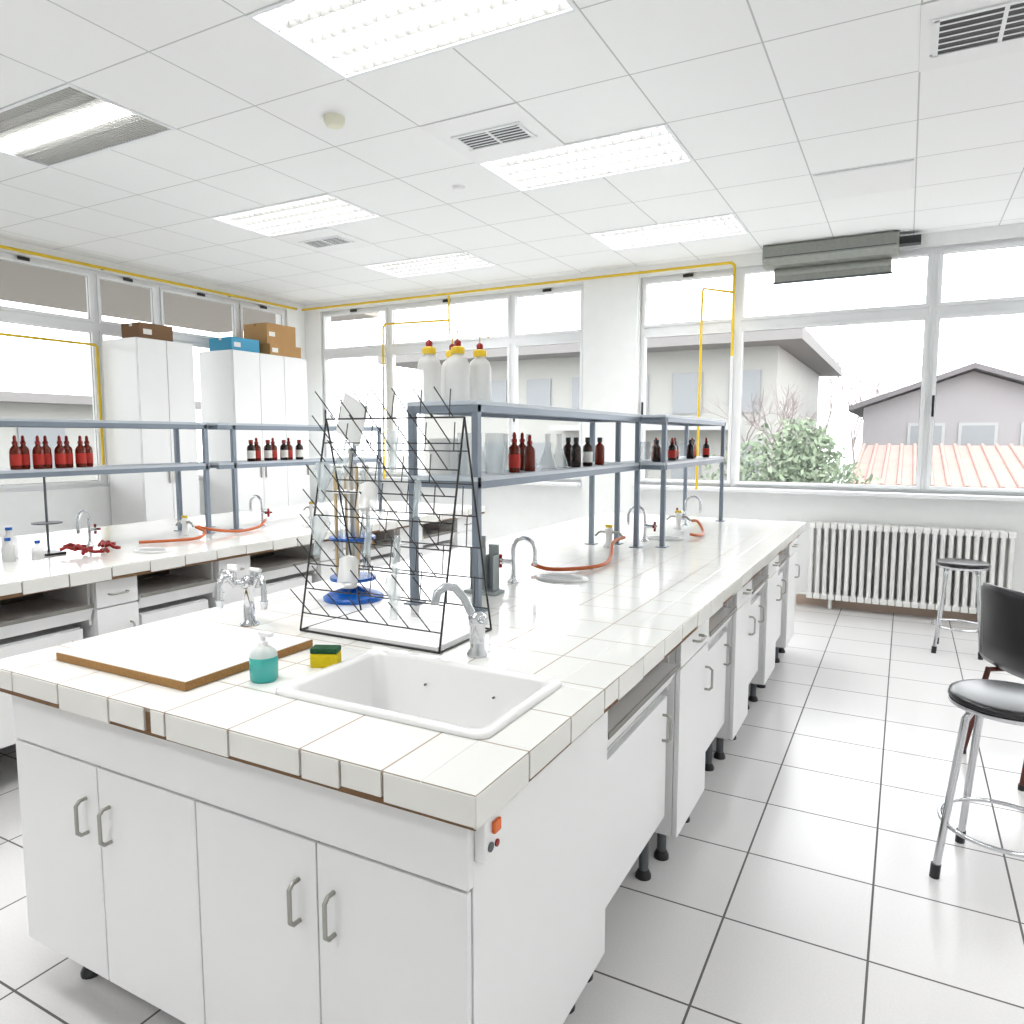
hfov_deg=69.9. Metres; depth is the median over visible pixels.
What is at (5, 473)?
shelf
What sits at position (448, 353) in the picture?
wash bottle
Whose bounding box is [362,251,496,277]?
ceiling light fixture
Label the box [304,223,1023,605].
wall
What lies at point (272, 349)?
cardboard box
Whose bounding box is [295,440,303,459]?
dropper bottle
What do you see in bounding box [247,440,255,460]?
bottle
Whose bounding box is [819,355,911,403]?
bare tree
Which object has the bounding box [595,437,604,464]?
bottle
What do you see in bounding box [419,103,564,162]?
ceiling air vent
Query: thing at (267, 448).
dropper bottle
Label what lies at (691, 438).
dropper bottle
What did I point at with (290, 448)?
dropper bottle
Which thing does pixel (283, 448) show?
dropper bottle
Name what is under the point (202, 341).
window
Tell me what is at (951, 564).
stool
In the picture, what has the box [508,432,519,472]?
dropper bottle
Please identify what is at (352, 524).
stand
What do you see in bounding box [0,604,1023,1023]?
floor
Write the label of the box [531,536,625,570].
hose
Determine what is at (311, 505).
gas valve
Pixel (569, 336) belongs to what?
window
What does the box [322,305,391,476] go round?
window
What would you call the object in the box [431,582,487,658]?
mixer tap
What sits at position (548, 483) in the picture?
trim
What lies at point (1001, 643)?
plastic chair
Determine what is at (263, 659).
soap dispenser
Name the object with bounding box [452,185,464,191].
ceiling sensor
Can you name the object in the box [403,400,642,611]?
shelf
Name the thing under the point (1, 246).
gas pipe
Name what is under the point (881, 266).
roller blind
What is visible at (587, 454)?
bottle
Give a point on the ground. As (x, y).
(371, 464)
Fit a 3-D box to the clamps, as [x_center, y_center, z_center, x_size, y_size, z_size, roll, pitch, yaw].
[-2.184,0.182,3.831,0.213,0.056,0.279,3,7,28]
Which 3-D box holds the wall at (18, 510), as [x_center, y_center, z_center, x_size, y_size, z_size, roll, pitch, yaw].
[-5.112,-0.604,5.203,0.200,3.236,10.000,3,7,28]
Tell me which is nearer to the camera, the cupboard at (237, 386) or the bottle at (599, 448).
the bottle at (599, 448)
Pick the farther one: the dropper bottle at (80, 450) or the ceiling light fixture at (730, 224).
the ceiling light fixture at (730, 224)
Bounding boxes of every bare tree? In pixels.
[697,380,852,479]
[815,327,914,468]
[819,335,907,462]
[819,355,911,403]
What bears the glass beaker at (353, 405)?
attached to the drying rack
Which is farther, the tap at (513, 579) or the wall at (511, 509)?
the wall at (511, 509)
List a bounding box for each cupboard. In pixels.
[102,337,199,524]
[199,349,309,513]
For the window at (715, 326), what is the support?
in the wall at (511, 509)
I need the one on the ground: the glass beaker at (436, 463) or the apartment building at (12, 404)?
the apartment building at (12, 404)
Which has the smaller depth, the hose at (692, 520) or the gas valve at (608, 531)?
the gas valve at (608, 531)
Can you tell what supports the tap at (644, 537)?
on the lab bench at (232, 849)
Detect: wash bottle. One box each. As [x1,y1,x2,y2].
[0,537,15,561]
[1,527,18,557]
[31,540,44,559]
[417,327,440,401]
[441,331,461,400]
[446,326,469,400]
[469,330,490,400]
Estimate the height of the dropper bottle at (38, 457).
0.170 m
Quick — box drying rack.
[290,386,491,653]
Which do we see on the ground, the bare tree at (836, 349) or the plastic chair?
the bare tree at (836, 349)
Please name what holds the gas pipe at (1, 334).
attached to the wall at (18, 510)
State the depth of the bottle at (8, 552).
3.56 m
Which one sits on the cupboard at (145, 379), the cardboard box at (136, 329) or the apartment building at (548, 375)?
the cardboard box at (136, 329)
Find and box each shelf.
[0,418,215,533]
[188,423,384,529]
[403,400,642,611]
[614,414,725,547]
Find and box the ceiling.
[0,0,1023,304]
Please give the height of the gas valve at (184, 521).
0.125 m
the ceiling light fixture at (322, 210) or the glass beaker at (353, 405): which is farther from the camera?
the ceiling light fixture at (322, 210)
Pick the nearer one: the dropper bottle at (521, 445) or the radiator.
the dropper bottle at (521, 445)
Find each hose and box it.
[139,526,206,543]
[198,519,266,532]
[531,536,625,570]
[689,519,704,536]
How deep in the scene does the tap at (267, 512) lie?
5.05 m
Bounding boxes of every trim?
[312,475,581,486]
[632,484,1023,501]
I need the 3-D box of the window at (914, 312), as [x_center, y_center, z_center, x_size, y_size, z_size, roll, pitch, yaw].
[2.849,-1.230,6.615,1.605,2.062,0.108,3,7,28]
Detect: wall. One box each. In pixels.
[0,238,305,537]
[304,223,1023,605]
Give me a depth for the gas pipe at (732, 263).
7.43 m
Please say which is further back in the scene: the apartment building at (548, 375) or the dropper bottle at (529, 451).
the apartment building at (548, 375)
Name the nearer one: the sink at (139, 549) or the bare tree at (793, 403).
the sink at (139, 549)
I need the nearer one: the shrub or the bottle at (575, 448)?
the bottle at (575, 448)
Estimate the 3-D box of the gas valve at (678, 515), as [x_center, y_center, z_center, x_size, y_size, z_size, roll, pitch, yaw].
[1.099,0.052,4.830,0.170,0.125,0.060,3,7,28]
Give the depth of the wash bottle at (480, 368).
2.67 m
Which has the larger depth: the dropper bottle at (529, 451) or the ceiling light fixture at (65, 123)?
the ceiling light fixture at (65, 123)
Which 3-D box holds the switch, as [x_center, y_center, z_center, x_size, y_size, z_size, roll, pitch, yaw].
[-0.041,0.591,1.342,0.030,0.085,0.060,3,7,28]
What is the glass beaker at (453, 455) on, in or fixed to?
on the shelf at (489, 478)
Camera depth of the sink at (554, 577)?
3.13 m
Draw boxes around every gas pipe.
[0,245,296,309]
[0,333,104,464]
[302,261,735,488]
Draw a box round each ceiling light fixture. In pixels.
[0,83,176,167]
[209,193,381,236]
[245,0,578,79]
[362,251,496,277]
[476,123,693,191]
[587,213,749,250]
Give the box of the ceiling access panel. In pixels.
[813,159,913,200]
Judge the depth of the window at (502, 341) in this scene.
8.45 m
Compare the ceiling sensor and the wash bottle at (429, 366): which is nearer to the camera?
the wash bottle at (429, 366)
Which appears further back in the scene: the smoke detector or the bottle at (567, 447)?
the smoke detector
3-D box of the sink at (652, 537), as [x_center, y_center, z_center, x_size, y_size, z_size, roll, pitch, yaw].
[0.907,0.154,4.374,0.240,0.011,0.150,3,7,28]
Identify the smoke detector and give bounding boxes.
[324,113,344,129]
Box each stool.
[929,679,1023,879]
[931,558,990,659]
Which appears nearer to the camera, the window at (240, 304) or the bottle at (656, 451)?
the bottle at (656, 451)
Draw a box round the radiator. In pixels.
[795,521,1016,613]
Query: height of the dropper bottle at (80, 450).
0.170 m
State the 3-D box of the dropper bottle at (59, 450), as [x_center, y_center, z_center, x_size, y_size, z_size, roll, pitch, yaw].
[-2.377,-0.317,3.849,0.053,0.170,0.052,3,7,28]
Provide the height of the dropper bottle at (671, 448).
0.135 m
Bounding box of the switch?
[475,810,500,863]
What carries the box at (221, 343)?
on the cupboard at (237, 386)
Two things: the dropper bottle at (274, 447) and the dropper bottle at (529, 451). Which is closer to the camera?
the dropper bottle at (529, 451)
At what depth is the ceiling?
4.14 m
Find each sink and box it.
[133,547,170,552]
[276,648,561,738]
[302,523,332,527]
[536,573,588,582]
[647,535,683,540]
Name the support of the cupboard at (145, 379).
on the floor
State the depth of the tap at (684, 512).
5.04 m
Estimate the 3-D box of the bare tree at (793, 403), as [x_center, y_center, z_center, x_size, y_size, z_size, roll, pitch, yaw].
[5.732,-0.820,15.652,3.556,3.977,1.952,-3,6,-25]
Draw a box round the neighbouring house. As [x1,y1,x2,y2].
[848,362,1023,451]
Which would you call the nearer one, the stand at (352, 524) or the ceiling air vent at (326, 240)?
the stand at (352, 524)
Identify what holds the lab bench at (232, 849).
on the floor
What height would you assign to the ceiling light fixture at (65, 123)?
0.116 m
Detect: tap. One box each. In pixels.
[76,510,100,546]
[215,564,267,626]
[249,495,271,525]
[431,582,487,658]
[499,536,537,582]
[627,506,656,541]
[676,495,701,525]
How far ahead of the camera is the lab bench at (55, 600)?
4.00 m
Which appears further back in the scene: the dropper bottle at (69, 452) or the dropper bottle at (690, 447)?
the dropper bottle at (690, 447)
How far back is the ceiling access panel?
4.81 m
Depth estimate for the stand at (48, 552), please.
3.78 m
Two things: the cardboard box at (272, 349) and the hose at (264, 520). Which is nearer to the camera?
the hose at (264, 520)
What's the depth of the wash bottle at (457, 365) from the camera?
2.58 m
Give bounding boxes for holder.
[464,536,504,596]
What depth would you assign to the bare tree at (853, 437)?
34.37 m
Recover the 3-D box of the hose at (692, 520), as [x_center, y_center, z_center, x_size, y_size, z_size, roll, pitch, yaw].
[1.163,0.102,4.587,0.089,0.075,0.413,2,6,15]
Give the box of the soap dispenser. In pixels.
[249,631,277,683]
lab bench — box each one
[0,500,484,748]
[0,512,804,1023]
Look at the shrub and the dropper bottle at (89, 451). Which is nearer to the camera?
the dropper bottle at (89, 451)
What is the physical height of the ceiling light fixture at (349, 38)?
0.116 m
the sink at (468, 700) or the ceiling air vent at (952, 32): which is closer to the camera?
the sink at (468, 700)
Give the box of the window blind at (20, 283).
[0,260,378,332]
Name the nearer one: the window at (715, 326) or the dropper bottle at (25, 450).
the dropper bottle at (25, 450)
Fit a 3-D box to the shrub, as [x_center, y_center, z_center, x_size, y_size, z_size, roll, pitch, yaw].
[4.838,-0.102,13.297,3.602,3.231,2.330,3,7,28]
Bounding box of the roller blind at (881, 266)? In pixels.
[773,257,892,284]
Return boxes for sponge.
[310,645,340,667]
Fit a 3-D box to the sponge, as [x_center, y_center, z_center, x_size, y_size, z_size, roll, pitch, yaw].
[-0.492,0.381,1.935,0.072,0.052,0.044,0,6,3]
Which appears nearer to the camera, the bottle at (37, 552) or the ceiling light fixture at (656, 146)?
the bottle at (37, 552)
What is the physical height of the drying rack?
0.745 m
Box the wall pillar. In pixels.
[581,266,639,516]
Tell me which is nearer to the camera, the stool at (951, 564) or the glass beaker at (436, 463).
the glass beaker at (436, 463)
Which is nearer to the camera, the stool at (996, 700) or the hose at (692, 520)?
the stool at (996, 700)
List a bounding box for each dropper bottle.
[9,435,22,469]
[20,435,30,468]
[32,436,44,468]
[42,436,52,467]
[54,436,66,467]
[63,436,73,467]
[75,436,86,466]
[84,436,93,466]
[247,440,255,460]
[254,438,260,460]
[264,440,272,460]
[271,438,276,459]
[280,440,287,459]
[286,438,292,459]
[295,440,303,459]
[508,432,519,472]
[518,432,525,469]
[524,435,534,470]
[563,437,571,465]
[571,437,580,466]
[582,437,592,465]
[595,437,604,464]
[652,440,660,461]
[668,438,675,460]
[674,438,678,458]
[686,440,693,458]
[691,438,695,457]
[702,438,709,456]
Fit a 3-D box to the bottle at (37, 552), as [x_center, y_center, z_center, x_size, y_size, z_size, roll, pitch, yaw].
[-2.358,0.188,3.639,0.056,0.095,0.056,3,7,28]
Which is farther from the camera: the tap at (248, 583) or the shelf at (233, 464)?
the shelf at (233, 464)
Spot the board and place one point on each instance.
(188, 654)
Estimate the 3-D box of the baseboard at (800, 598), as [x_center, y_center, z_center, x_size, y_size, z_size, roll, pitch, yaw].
[3.442,0.848,6.431,5.900,0.100,0.020,3,7,28]
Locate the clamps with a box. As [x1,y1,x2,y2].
[59,540,120,554]
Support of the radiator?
on the floor
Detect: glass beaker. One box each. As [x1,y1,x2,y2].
[336,392,368,446]
[429,439,449,474]
[450,439,467,472]
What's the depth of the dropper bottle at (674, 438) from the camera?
4.59 m
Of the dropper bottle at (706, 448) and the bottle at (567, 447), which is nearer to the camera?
the bottle at (567, 447)
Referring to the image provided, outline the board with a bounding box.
[56,618,312,690]
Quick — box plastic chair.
[963,583,1023,790]
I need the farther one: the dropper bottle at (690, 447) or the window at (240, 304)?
the window at (240, 304)
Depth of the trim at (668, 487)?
6.46 m
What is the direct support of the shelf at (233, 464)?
on the lab bench at (55, 600)
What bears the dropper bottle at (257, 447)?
in the shelf at (233, 464)
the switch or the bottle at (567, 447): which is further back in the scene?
the bottle at (567, 447)
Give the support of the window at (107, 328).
in the wall at (18, 510)
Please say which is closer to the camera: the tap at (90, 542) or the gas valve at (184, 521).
the tap at (90, 542)
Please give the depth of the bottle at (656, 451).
4.05 m
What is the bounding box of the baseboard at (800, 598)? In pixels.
[796,594,976,621]
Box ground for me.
[198,456,852,482]
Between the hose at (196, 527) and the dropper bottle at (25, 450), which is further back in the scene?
the hose at (196, 527)
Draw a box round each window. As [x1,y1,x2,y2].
[0,252,104,492]
[93,271,158,485]
[157,284,238,480]
[237,300,284,337]
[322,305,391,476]
[389,292,511,476]
[512,285,582,481]
[639,268,738,486]
[733,247,935,492]
[923,238,1023,495]
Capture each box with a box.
[121,322,172,341]
[209,336,258,352]
[243,322,295,346]
[259,343,300,357]
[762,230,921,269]
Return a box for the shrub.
[700,417,882,483]
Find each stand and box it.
[31,477,66,555]
[323,448,383,604]
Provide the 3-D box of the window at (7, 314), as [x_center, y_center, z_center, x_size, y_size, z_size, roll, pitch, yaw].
[-4.317,-1.222,6.537,0.108,2.062,1.280,3,7,28]
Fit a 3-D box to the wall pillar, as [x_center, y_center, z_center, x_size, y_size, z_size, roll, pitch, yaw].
[1.002,-0.842,7.558,0.580,3.236,0.050,3,7,28]
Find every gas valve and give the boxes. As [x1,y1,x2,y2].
[175,515,194,535]
[303,502,320,518]
[595,524,622,547]
[666,510,690,529]
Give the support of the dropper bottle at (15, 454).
in the shelf at (5, 473)
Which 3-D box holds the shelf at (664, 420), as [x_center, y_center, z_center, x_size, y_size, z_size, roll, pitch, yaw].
[1.057,-0.238,4.712,0.325,0.727,1.515,3,7,28]
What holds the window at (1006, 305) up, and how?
in the wall at (511, 509)
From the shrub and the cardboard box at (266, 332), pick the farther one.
the shrub
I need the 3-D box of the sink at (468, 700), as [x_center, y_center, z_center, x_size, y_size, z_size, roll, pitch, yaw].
[-0.219,0.513,1.771,0.585,0.203,0.394,3,7,28]
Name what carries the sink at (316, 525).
on the lab bench at (55, 600)
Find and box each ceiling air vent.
[275,228,375,252]
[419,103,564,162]
[919,0,1023,71]
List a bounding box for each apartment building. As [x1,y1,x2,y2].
[0,391,200,484]
[378,328,841,480]
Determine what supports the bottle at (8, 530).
on the lab bench at (55, 600)
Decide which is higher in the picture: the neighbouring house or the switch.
the neighbouring house
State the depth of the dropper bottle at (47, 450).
3.80 m

